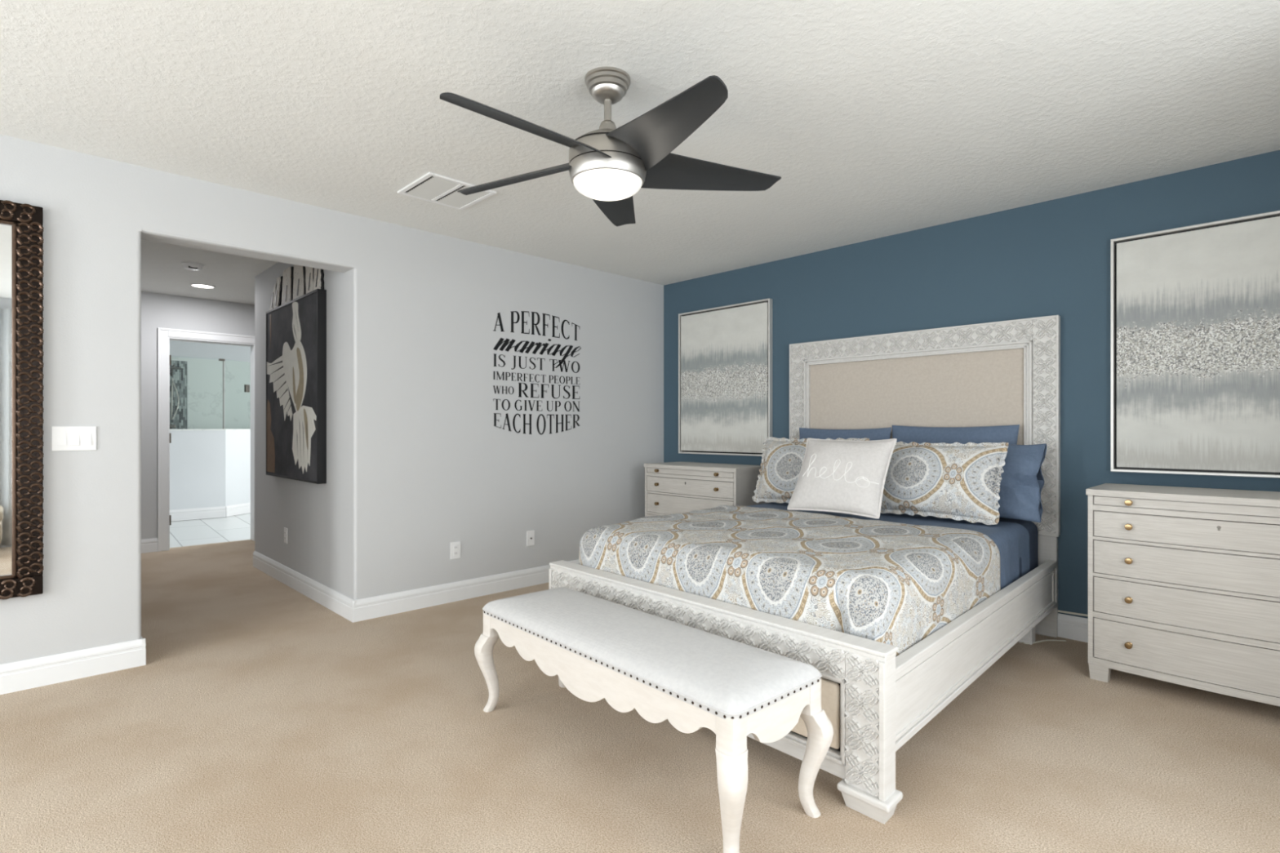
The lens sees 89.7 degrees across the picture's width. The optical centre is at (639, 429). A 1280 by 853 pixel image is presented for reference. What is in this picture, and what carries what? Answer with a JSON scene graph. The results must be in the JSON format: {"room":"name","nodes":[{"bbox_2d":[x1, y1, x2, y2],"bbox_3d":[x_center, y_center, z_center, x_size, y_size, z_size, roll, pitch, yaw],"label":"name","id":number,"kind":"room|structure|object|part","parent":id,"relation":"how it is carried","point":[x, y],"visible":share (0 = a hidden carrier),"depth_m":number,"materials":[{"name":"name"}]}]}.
{"room":"bedroom","nodes":[
{"label":"bedroom","id":0,"kind":"room"},
{"bbox_2d":[141,291,254,539],"bbox_3d":[-4.263,-0.070,7.070,3.220,2.580,0.140,0,0,-44],"label":"wall","id":1,"kind":"structure","parent":0,"point":[157,309],"depth_m":6.41,"materials":[{"name":"grey paint"}]},
{"bbox_2d":[141,537,157,553],"bbox_3d":[-5.044,1.153,6.195,0.640,0.135,0.016,0,0,-44],"label":"baseboard","id":2,"kind":"structure","parent":1,"relation":"attached to","point":[148,545],"depth_m":6.37,"materials":[{"name":"white wood"}]},
{"bbox_2d":[157,327,254,551],"bbox_3d":[-4.528,0.102,6.801,0.945,2.235,0.174,0,0,-44],"label":"door frame","id":3,"kind":"structure","parent":1,"relation":"in","point":[165,335],"depth_m":6.47,"materials":[{"name":"wood"}]},
{"bbox_2d":[169,431,250,510],"bbox_3d":[-6.260,0.620,8.810,0.716,1.200,3.862,0,0,30],"label":"wall","id":4,"kind":"structure","parent":0,"point":[208,468],"depth_m":8.81,"materials":[{"name":"paint"}]},
{"bbox_2d":[169,502,250,521],"bbox_3d":[-6.210,1.145,8.781,0.632,0.150,3.872,0,0,31],"label":"baseboard","id":5,"kind":"structure","parent":4,"relation":"attached to","point":[241,508],"depth_m":8.80,"materials":[{"name":"white wood"}]},
{"bbox_2d":[169,429,250,431],"bbox_3d":[-6.256,0.009,8.817,0.736,0.022,3.884,0,0,30],"label":"trim","id":6,"kind":"structure","parent":4,"relation":"on","point":[170,429],"depth_m":8.81,"materials":[{"name":"stone"}]},
{"bbox_2d":[218,358,249,429],"bbox_3d":[-6.268,-0.491,8.755,0.586,0.978,3.650,0,0,31],"label":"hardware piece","id":7,"kind":"object","parent":6,"relation":"on","point":[246,387],"visible":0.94,"depth_m":8.96,"materials":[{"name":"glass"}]},
{"bbox_2d":[169,340,250,362],"bbox_3d":[-6.792,-1.230,9.913,4.650,0.300,0.100,0,0,-44],"label":"wall","id":8,"kind":"structure","parent":0,"point":[177,348],"depth_m":9.96,"materials":[{"name":"paint"}]},
{"bbox_2d":[171,356,250,429],"bbox_3d":[-6.792,0.070,9.913,4.650,2.300,0.100,0,0,-44],"label":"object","id":9,"kind":"structure","parent":0,"point":[204,376],"depth_m":10.04,"materials":[{"name":"stone"}]},
{"bbox_2d":[169,424,175,428],"bbox_3d":[-6.990,-0.043,9.580,0.120,0.055,0.082,0,0,-44],"label":"shower valve","id":10,"kind":"object","parent":9,"relation":"attached to","point":[171,426],"visible":0.63,"depth_m":9.60,"materials":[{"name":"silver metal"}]},
{"bbox_2d":[169,364,182,419],"bbox_3d":[-6.891,-0.545,9.493,0.230,0.812,0.349,0,0,-44],"label":"shower","id":11,"kind":"object","parent":9,"relation":"attached to","point":[173,366],"visible":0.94,"depth_m":9.58,"materials":[{"name":"silver metal"}]},
{"bbox_2d":[169,360,186,429],"bbox_3d":[-7.004,-0.005,9.629,0.370,2.050,0.008,0,0,-44],"label":"trim","id":12,"kind":"structure","parent":9,"relation":"attached to","point":[180,376],"depth_m":9.69,"materials":[{"name":"tile"}]},
{"bbox_2d":[0,134,663,664],"bbox_3d":[-3.544,-0.070,5.030,7.150,2.580,3.780,0,0,-44],"label":"wall","id":13,"kind":"structure","parent":0,"point":[418,464],"depth_m":4.28,"materials":[{"name":"grey paint"}]},
{"bbox_2d":[0,200,44,599],"bbox_3d":[-3.187,-0.136,2.700,1.003,1.832,0.046,0,0,-44],"label":"wall mirror","id":14,"kind":"object","parent":13,"relation":"attached to","point":[21,225],"visible":1,"depth_m":2.98,"materials":[{"name":"brown metal"}]},
{"bbox_3d":[-3.197,-0.136,2.710,0.789,1.621,0.012,0,0,-44],"label":"glass","id":15,"kind":"part","parent":14,"relation":"part of","materials":[{"name":"mirror"}]},
{"bbox_2d":[0,636,146,694],"bbox_3d":[-3.727,1.153,2.315,3.088,0.135,0.191,0,0,-44],"label":"baseboard","id":16,"kind":"structure","parent":13,"relation":"attached to","point":[21,675],"depth_m":3.12,"materials":[{"name":"white wood"}]},
{"bbox_2d":[51,426,96,450],"bbox_3d":[-2.763,0.045,3.141,0.165,0.118,0.012,0,0,-44],"label":"light switch","id":17,"kind":"object","parent":13,"relation":"attached to","point":[63,437],"visible":1,"depth_m":3.14,"materials":[{"name":"white plastic"}]},
{"bbox_2d":[284,527,287,543],"bbox_3d":[-2.803,0.840,5.085,0.009,0.120,0.075,0,0,-44],"label":"power outlet","id":18,"kind":"object","parent":13,"relation":"attached to","point":[285,528],"visible":1,"depth_m":5.07,"materials":[{"name":"white plastic"}]},
{"bbox_2d":[266,288,326,484],"bbox_3d":[-2.620,-0.293,4.861,0.058,1.337,1.240,0,0,-44],"label":"painting","id":19,"kind":"object","parent":13,"relation":"attached to","point":[296,329],"visible":1,"depth_m":4.70,"materials":[{"name":"black paint"}]},
{"bbox_2d":[269,264,324,310],"bbox_3d":[-2.643,-1.107,4.908,0.023,0.285,1.262,0,0,-44],"label":"wall art","id":20,"kind":"object","parent":13,"relation":"attached to","point":[297,281],"visible":0.72,"depth_m":4.85,"materials":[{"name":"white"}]},
{"bbox_2d":[253,551,355,622],"bbox_3d":[-2.625,1.153,4.898,0.016,0.135,2.335,0,0,-44],"label":"baseboard","id":21,"kind":"structure","parent":13,"relation":"attached to","point":[331,599],"depth_m":4.69,"materials":[{"name":"white wood"}]},
{"bbox_2d":[450,541,460,559],"bbox_3d":[-1.310,0.860,4.567,0.078,0.120,0.009,0,0,-44],"label":"power outlet","id":22,"kind":"object","parent":13,"relation":"attached to","point":[455,546],"visible":1,"depth_m":4.56,"materials":[{"name":"white plastic"}]},
{"bbox_2d":[351,559,578,622],"bbox_3d":[-0.794,1.153,5.069,2.868,0.135,0.016,0,0,-44],"label":"baseboard","id":23,"kind":"structure","parent":13,"relation":"attached to","point":[367,608],"depth_m":4.51,"materials":[{"name":"white wood"}]},
{"bbox_2d":[526,529,534,546],"bbox_3d":[-0.850,0.850,5.013,0.072,0.118,0.016,0,0,-44],"label":"outlet","id":24,"kind":"object","parent":13,"relation":"attached to","point":[530,534],"visible":1,"depth_m":5.01,"materials":[{"name":"white plastic"}]},
{"bbox_2d":[493,311,581,435],"bbox_3d":[-0.792,-0.438,5.081,0.845,0.965,0.001,0,0,-44],"label":"wall decal","id":25,"kind":"object","parent":13,"relation":"attached to","point":[500,341],"depth_m":5.05,"materials":[{"name":"black plastic"}]},
{"bbox_2d":[0,0,1279,304],"bbox_3d":[-1.777,-1.410,3.142,7.270,0.100,9.250,0,0,-44],"label":"ceiling","id":26,"kind":"structure","parent":0,"point":[875,119],"depth_m":2.64,"materials":[{"name":"white paint"}]},
{"bbox_2d":[181,262,203,271],"bbox_3d":[-3.687,-1.338,5.297,0.150,0.044,0.150,0,0,-44],"label":"smoke detector","id":27,"kind":"object","parent":26,"relation":"attached to","point":[193,266],"visible":1,"depth_m":5.25,"materials":[{"name":"white plastic"}]},
{"bbox_2d":[190,283,215,288],"bbox_3d":[-4.138,-1.355,6.086,0.200,0.009,0.200,0,0,-44],"label":"recessed light","id":28,"kind":"object","parent":26,"relation":"in","point":[195,285],"visible":1,"depth_m":6.09,"materials":[{"name":"white plastic"}]},
{"bbox_2d":[397,171,497,210],"bbox_3d":[-1.104,-1.354,3.677,0.410,0.012,0.400,0,0,-44],"label":"ceiling vent","id":29,"kind":"object","parent":26,"relation":"in","point":[434,188],"visible":0.96,"depth_m":3.67,"materials":[{"name":"white plastic"}]},
{"bbox_2d":[440,66,781,226],"bbox_3d":[-0.156,-1.132,2.457,1.325,0.456,1.362,0,0,-44],"label":"ceiling fan","id":30,"kind":"object","parent":26,"relation":"hanging from","point":[608,165],"visible":1,"depth_m":2.40,"materials":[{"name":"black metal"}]},
{"bbox_3d":[-0.478,-1.038,2.636,0.675,0.091,0.194,0,0,24],"label":"blade","id":31,"kind":"part","parent":30,"relation":"part of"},
{"bbox_3d":[-0.363,-1.038,2.207,0.194,0.091,0.675,0,0,42],"label":"blade","id":32,"kind":"part","parent":30,"relation":"part of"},
{"bbox_3d":[-0.125,-0.937,2.500,0.269,0.066,0.269,0,0,-44],"label":"lamp shade","id":33,"kind":"part","parent":30,"relation":"part of","materials":[{"name":"white glass"}]},
{"bbox_3d":[-0.105,-1.038,2.878,0.194,0.091,0.675,0,0,6],"label":"blade","id":34,"kind":"part","parent":30,"relation":"part of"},
{"bbox_3d":[0.080,-1.038,2.183,0.194,0.091,0.675,0,0,-30],"label":"blade","id":35,"kind":"part","parent":30,"relation":"part of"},
{"bbox_3d":[0.240,-1.038,2.598,0.675,0.091,0.194,0,0,-12],"label":"blade","id":36,"kind":"part","parent":30,"relation":"part of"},
{"bbox_2d":[0,512,1279,852],"bbox_3d":[-3.287,1.270,4.932,7.620,0.100,13.920,0,0,-44],"label":"floor","id":37,"kind":"structure","parent":0,"point":[258,717],"depth_m":2.39,"materials":[{"name":"carpet"}]},
{"bbox_2d":[474,586,833,852],"bbox_3d":[-0.054,0.974,2.417,0.502,0.492,1.472,0,0,-42],"label":"upholstered bench","id":38,"kind":"object","parent":37,"relation":"on","point":[660,668],"visible":1,"depth_m":2.04,"materials":[{"name":"white fabric"}]},
{"bbox_3d":[-0.662,1.005,2.795,0.099,0.430,0.099,0,0,-42],"label":"leg","id":39,"kind":"part","parent":38,"relation":"part of","materials":[{"name":"white wood"}]},
{"bbox_3d":[-0.362,1.005,3.063,0.099,0.430,0.099,0,0,-42],"label":"leg","id":40,"kind":"part","parent":38,"relation":"part of","materials":[{"name":"white wood"}]},
{"bbox_3d":[-0.054,0.763,2.417,0.448,0.070,1.418,0,0,-42],"label":"seat","id":41,"kind":"part","parent":38,"relation":"part of","materials":[{"name":"fabric"}]},
{"bbox_3d":[0.254,1.005,1.772,0.099,0.430,0.099,0,0,-42],"label":"leg","id":42,"kind":"part","parent":38,"relation":"part of","materials":[{"name":"white wood"}]},
{"bbox_3d":[0.554,1.005,2.041,0.099,0.430,0.099,0,0,-42],"label":"leg","id":43,"kind":"part","parent":38,"relation":"part of","materials":[{"name":"white wood"}]},
{"bbox_2d":[644,462,771,516],"bbox_3d":[0.526,0.756,5.275,0.503,0.928,0.972,0,0,-44],"label":"chest","id":44,"kind":"object","parent":37,"relation":"on","point":[670,487],"visible":0.48,"depth_m":5.07,"materials":[{"name":"white wood"}]},
{"bbox_3d":[0.405,0.618,5.156,0.124,0.156,0.910,0,0,-44],"label":"drawer","id":45,"kind":"part","parent":44,"relation":"part of","materials":[{"name":"white wood"}]},
{"bbox_3d":[0.405,0.458,5.156,0.124,0.120,0.910,0,0,-44],"label":"drawer","id":46,"kind":"part","parent":44,"relation":"part of","materials":[{"name":"white wood"}]},
{"bbox_3d":[0.405,0.345,5.156,0.124,0.040,0.910,0,0,-44],"label":"drawer","id":47,"kind":"part","parent":44,"relation":"part of","materials":[{"name":"white wood"}]},
{"bbox_2d":[549,315,1060,823],"bbox_3d":[0.981,0.278,3.512,2.592,1.885,1.913,0,0,-44],"label":"bed","id":48,"kind":"object","parent":37,"relation":"on","point":[874,700],"visible":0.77,"depth_m":3.32,"materials":[{"name":"white wood"}]},
{"bbox_3d":[0.174,0.934,2.684,0.079,0.432,1.822,0,0,-42],"label":"footboard","id":49,"kind":"part","parent":48,"relation":"part of","materials":[{"name":"white wood"}]},
{"bbox_3d":[0.175,0.705,2.685,0.093,0.030,1.831,0,0,-42],"label":"cap rail","id":50,"kind":"part","parent":48,"relation":"part of","materials":[{"name":"white wood"}]},
{"bbox_3d":[0.157,0.952,2.667,0.038,0.280,1.544,0,0,-42],"label":"panel moulding","id":51,"kind":"part","parent":48,"relation":"part of","materials":[{"name":"white wood"}]},
{"bbox_3d":[0.164,0.952,2.673,0.024,0.218,1.478,0,0,-42],"label":"inset panel","id":52,"kind":"part","parent":48,"relation":"part of","materials":[{"name":"beige fabric"}]},
{"bbox_3d":[1.803,0.116,4.389,0.023,1.208,1.456,0,0,-44],"label":"upholstered panel","id":53,"kind":"part","parent":48,"relation":"part of","materials":[{"name":"fabric"}]},
{"bbox_3d":[1.806,0.035,4.392,0.043,1.130,1.541,0,0,-44],"label":"panel moulding","id":54,"kind":"part","parent":48,"relation":"part of","materials":[{"name":"white wood"}]},
{"bbox_3d":[1.823,0.278,4.409,0.047,1.885,1.811,0,0,-44],"label":"headboard","id":55,"kind":"part","parent":48,"relation":"part of","materials":[{"name":"beige fabric"}]},
{"bbox_3d":[1.601,0.912,2.898,0.016,0.192,2.287,0,0,44],"label":"panel moulding","id":56,"kind":"part","parent":48,"relation":"part of","materials":[{"name":"white wood"}]},
{"bbox_3d":[1.604,0.902,2.916,0.047,0.269,2.355,0,0,44],"label":"rail","id":57,"kind":"part","parent":48,"relation":"part of","materials":[{"name":"white wood"}]},
{"bbox_2d":[999,517,1038,577],"bbox_3d":[1.010,0.726,3.561,2.255,0.388,1.708,0,0,-44],"label":"mattress","id":58,"kind":"object","parent":48,"relation":"on","point":[1032,528],"visible":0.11,"depth_m":3.69,"materials":[{"name":"blue fabric"}]},
{"bbox_2d":[578,505,1000,656],"bbox_3d":[0.678,0.654,3.217,1.416,0.333,1.768,0,0,-44],"label":"comforter","id":59,"kind":"object","parent":58,"relation":"on","point":[897,584],"visible":0.89,"depth_m":2.68,"materials":[{"name":"fabric"}]},
{"bbox_2d":[786,438,897,518],"bbox_3d":[1.188,0.272,3.805,0.268,0.438,0.582,0,0,-44],"label":"throw pillow","id":60,"kind":"object","parent":59,"relation":"on","point":[836,476],"visible":1,"depth_m":3.72,"materials":[{"name":"fabric"}]},
{"bbox_2d":[799,426,891,440],"bbox_3d":[1.435,0.250,4.597,0.722,0.527,0.159,0,0,40],"label":"bed pillow","id":61,"kind":"object","parent":58,"relation":"on","point":[882,433],"visible":0.18,"depth_m":4.56,"materials":[{"name":"blue fabric"}]},
{"bbox_2d":[746,502,1030,589],"bbox_3d":[1.326,0.659,3.891,0.782,0.283,1.693,0,0,-44],"label":"sheet","id":62,"kind":"object","parent":58,"relation":"on","point":[1012,540],"visible":0.44,"depth_m":3.49,"materials":[{"name":"blue fabric"}]},
{"bbox_2d":[751,437,869,502],"bbox_3d":[1.147,0.289,4.385,0.263,0.467,0.804,0,0,-44],"label":"pillow sham","id":63,"kind":"object","parent":62,"relation":"on","point":[782,460],"visible":0.45,"depth_m":4.45,"materials":[{"name":"fabric"}]},
{"bbox_2d":[880,441,1008,524],"bbox_3d":[1.698,0.293,3.741,0.265,0.445,0.771,0,0,-44],"label":"pillow sham","id":64,"kind":"object","parent":62,"relation":"on","point":[956,481],"visible":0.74,"depth_m":3.60,"materials":[{"name":"fabric"}]},
{"bbox_2d":[914,441,1047,522],"bbox_3d":[1.959,0.292,3.791,0.201,0.428,0.745,0,0,-44],"label":"bed pillow","id":65,"kind":"object","parent":62,"relation":"on","point":[1022,482],"visible":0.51,"depth_m":3.56,"materials":[{"name":"blue fabric"}]},
{"bbox_2d":[891,424,1019,444],"bbox_3d":[1.959,0.243,4.068,0.149,0.542,0.776,0,0,-44],"label":"bed pillow","id":66,"kind":"object","parent":58,"relation":"on","point":[1002,433],"visible":0.3,"depth_m":4.02,"materials":[{"name":"blue fabric"}]},
{"bbox_3d":[2.220,1.090,3.689,0.091,0.260,0.073,0,0,-44],"label":"support leg","id":67,"kind":"part","parent":48,"relation":"part of","materials":[{"name":"white wood"}]},
{"bbox_2d":[1022,640,1066,644],"bbox_3d":[2.304,1.138,3.707,0.268,0.160,0.096,0,0,-11],"label":"cable","id":68,"kind":"object","parent":37,"relation":"on","point":[1042,640],"visible":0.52,"depth_m":3.69,"materials":[{"name":"white plastic"}]},
{"bbox_2d":[1085,483,1279,706],"bbox_3d":[2.678,0.756,2.952,0.503,0.928,0.972,0,0,-44],"label":"chest","id":69,"kind":"object","parent":37,"relation":"on","point":[1184,583],"visible":1,"depth_m":2.87,"materials":[{"name":"white wood"}]},
{"bbox_3d":[2.289,1.012,3.012,0.031,0.031,0.031,0,0,-44],"label":"knob","id":70,"kind":"part","parent":69,"relation":"part of","materials":[{"name":"gold metal"}]},
{"bbox_3d":[2.289,0.800,3.012,0.031,0.031,0.031,0,0,-44],"label":"knob","id":71,"kind":"part","parent":69,"relation":"part of","materials":[{"name":"gold metal"}]},
{"bbox_3d":[2.289,0.617,3.012,0.031,0.031,0.031,0,0,-44],"label":"knob","id":72,"kind":"part","parent":69,"relation":"part of","materials":[{"name":"gold metal"}]},
{"bbox_3d":[2.289,0.458,3.012,0.031,0.031,0.031,0,0,-44],"label":"knob","id":73,"kind":"part","parent":69,"relation":"part of","materials":[{"name":"gold metal"}]},
{"bbox_3d":[2.289,0.344,3.012,0.031,0.031,0.031,0,0,-44],"label":"knob","id":74,"kind":"part","parent":69,"relation":"part of","materials":[{"name":"gold metal"}]},
{"bbox_3d":[2.556,1.013,2.833,0.124,0.190,0.910,0,0,-44],"label":"drawer","id":75,"kind":"part","parent":69,"relation":"part of","materials":[{"name":"white wood"}]},
{"bbox_3d":[2.556,0.801,2.833,0.124,0.166,0.910,0,0,-44],"label":"drawer","id":76,"kind":"part","parent":69,"relation":"part of","materials":[{"name":"white wood"}]},
{"bbox_3d":[2.556,0.618,2.833,0.124,0.156,0.910,0,0,-44],"label":"drawer","id":77,"kind":"part","parent":69,"relation":"part of","materials":[{"name":"white wood"}]},
{"bbox_3d":[2.556,0.458,2.833,0.124,0.120,0.910,0,0,-44],"label":"drawer","id":78,"kind":"part","parent":69,"relation":"part of","materials":[{"name":"white wood"}]},
{"bbox_3d":[2.556,0.345,2.833,0.124,0.040,0.910,0,0,-44],"label":"drawer","id":79,"kind":"part","parent":69,"relation":"part of","materials":[{"name":"white wood"}]},
{"bbox_2d":[663,150,1279,618],"bbox_3d":[2.098,-0.070,4.275,0.150,2.580,5.200,0,0,-44],"label":"wall","id":80,"kind":"structure","parent":0,"point":[1052,257],"depth_m":3.87,"materials":[{"name":"blue paint"}]},
{"bbox_2d":[678,297,772,456],"bbox_3d":[0.712,-0.417,5.548,0.044,1.275,0.990,0,0,-44],"label":"abstract painting","id":81,"kind":"object","parent":80,"relation":"attached to","point":[725,353],"visible":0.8,"depth_m":5.51,"materials":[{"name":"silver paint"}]},
{"bbox_2d":[1057,613,1088,642],"bbox_3d":[1.871,1.153,4.388,0.016,0.135,4.720,0,0,-44],"label":"baseboard","id":82,"kind":"structure","parent":80,"relation":"attached to","point":[1069,627],"depth_m":3.73,"materials":[{"name":"white wood"}]},
{"bbox_2d":[1057,609,1088,616],"bbox_3d":[2.563,1.090,3.682,0.016,0.068,0.424,0,0,-44],"label":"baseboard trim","id":83,"kind":"structure","parent":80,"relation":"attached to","point":[1059,611],"depth_m":3.73,"materials":[{"name":"white wood"}]},
{"bbox_2d":[1110,210,1279,478],"bbox_3d":[2.978,-0.410,3.237,0.044,1.290,0.990,0,0,-44],"label":"abstract painting","id":84,"kind":"object","parent":80,"relation":"attached to","point":[1195,309],"visible":1,"depth_m":3.32,"materials":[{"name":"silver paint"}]}
]}

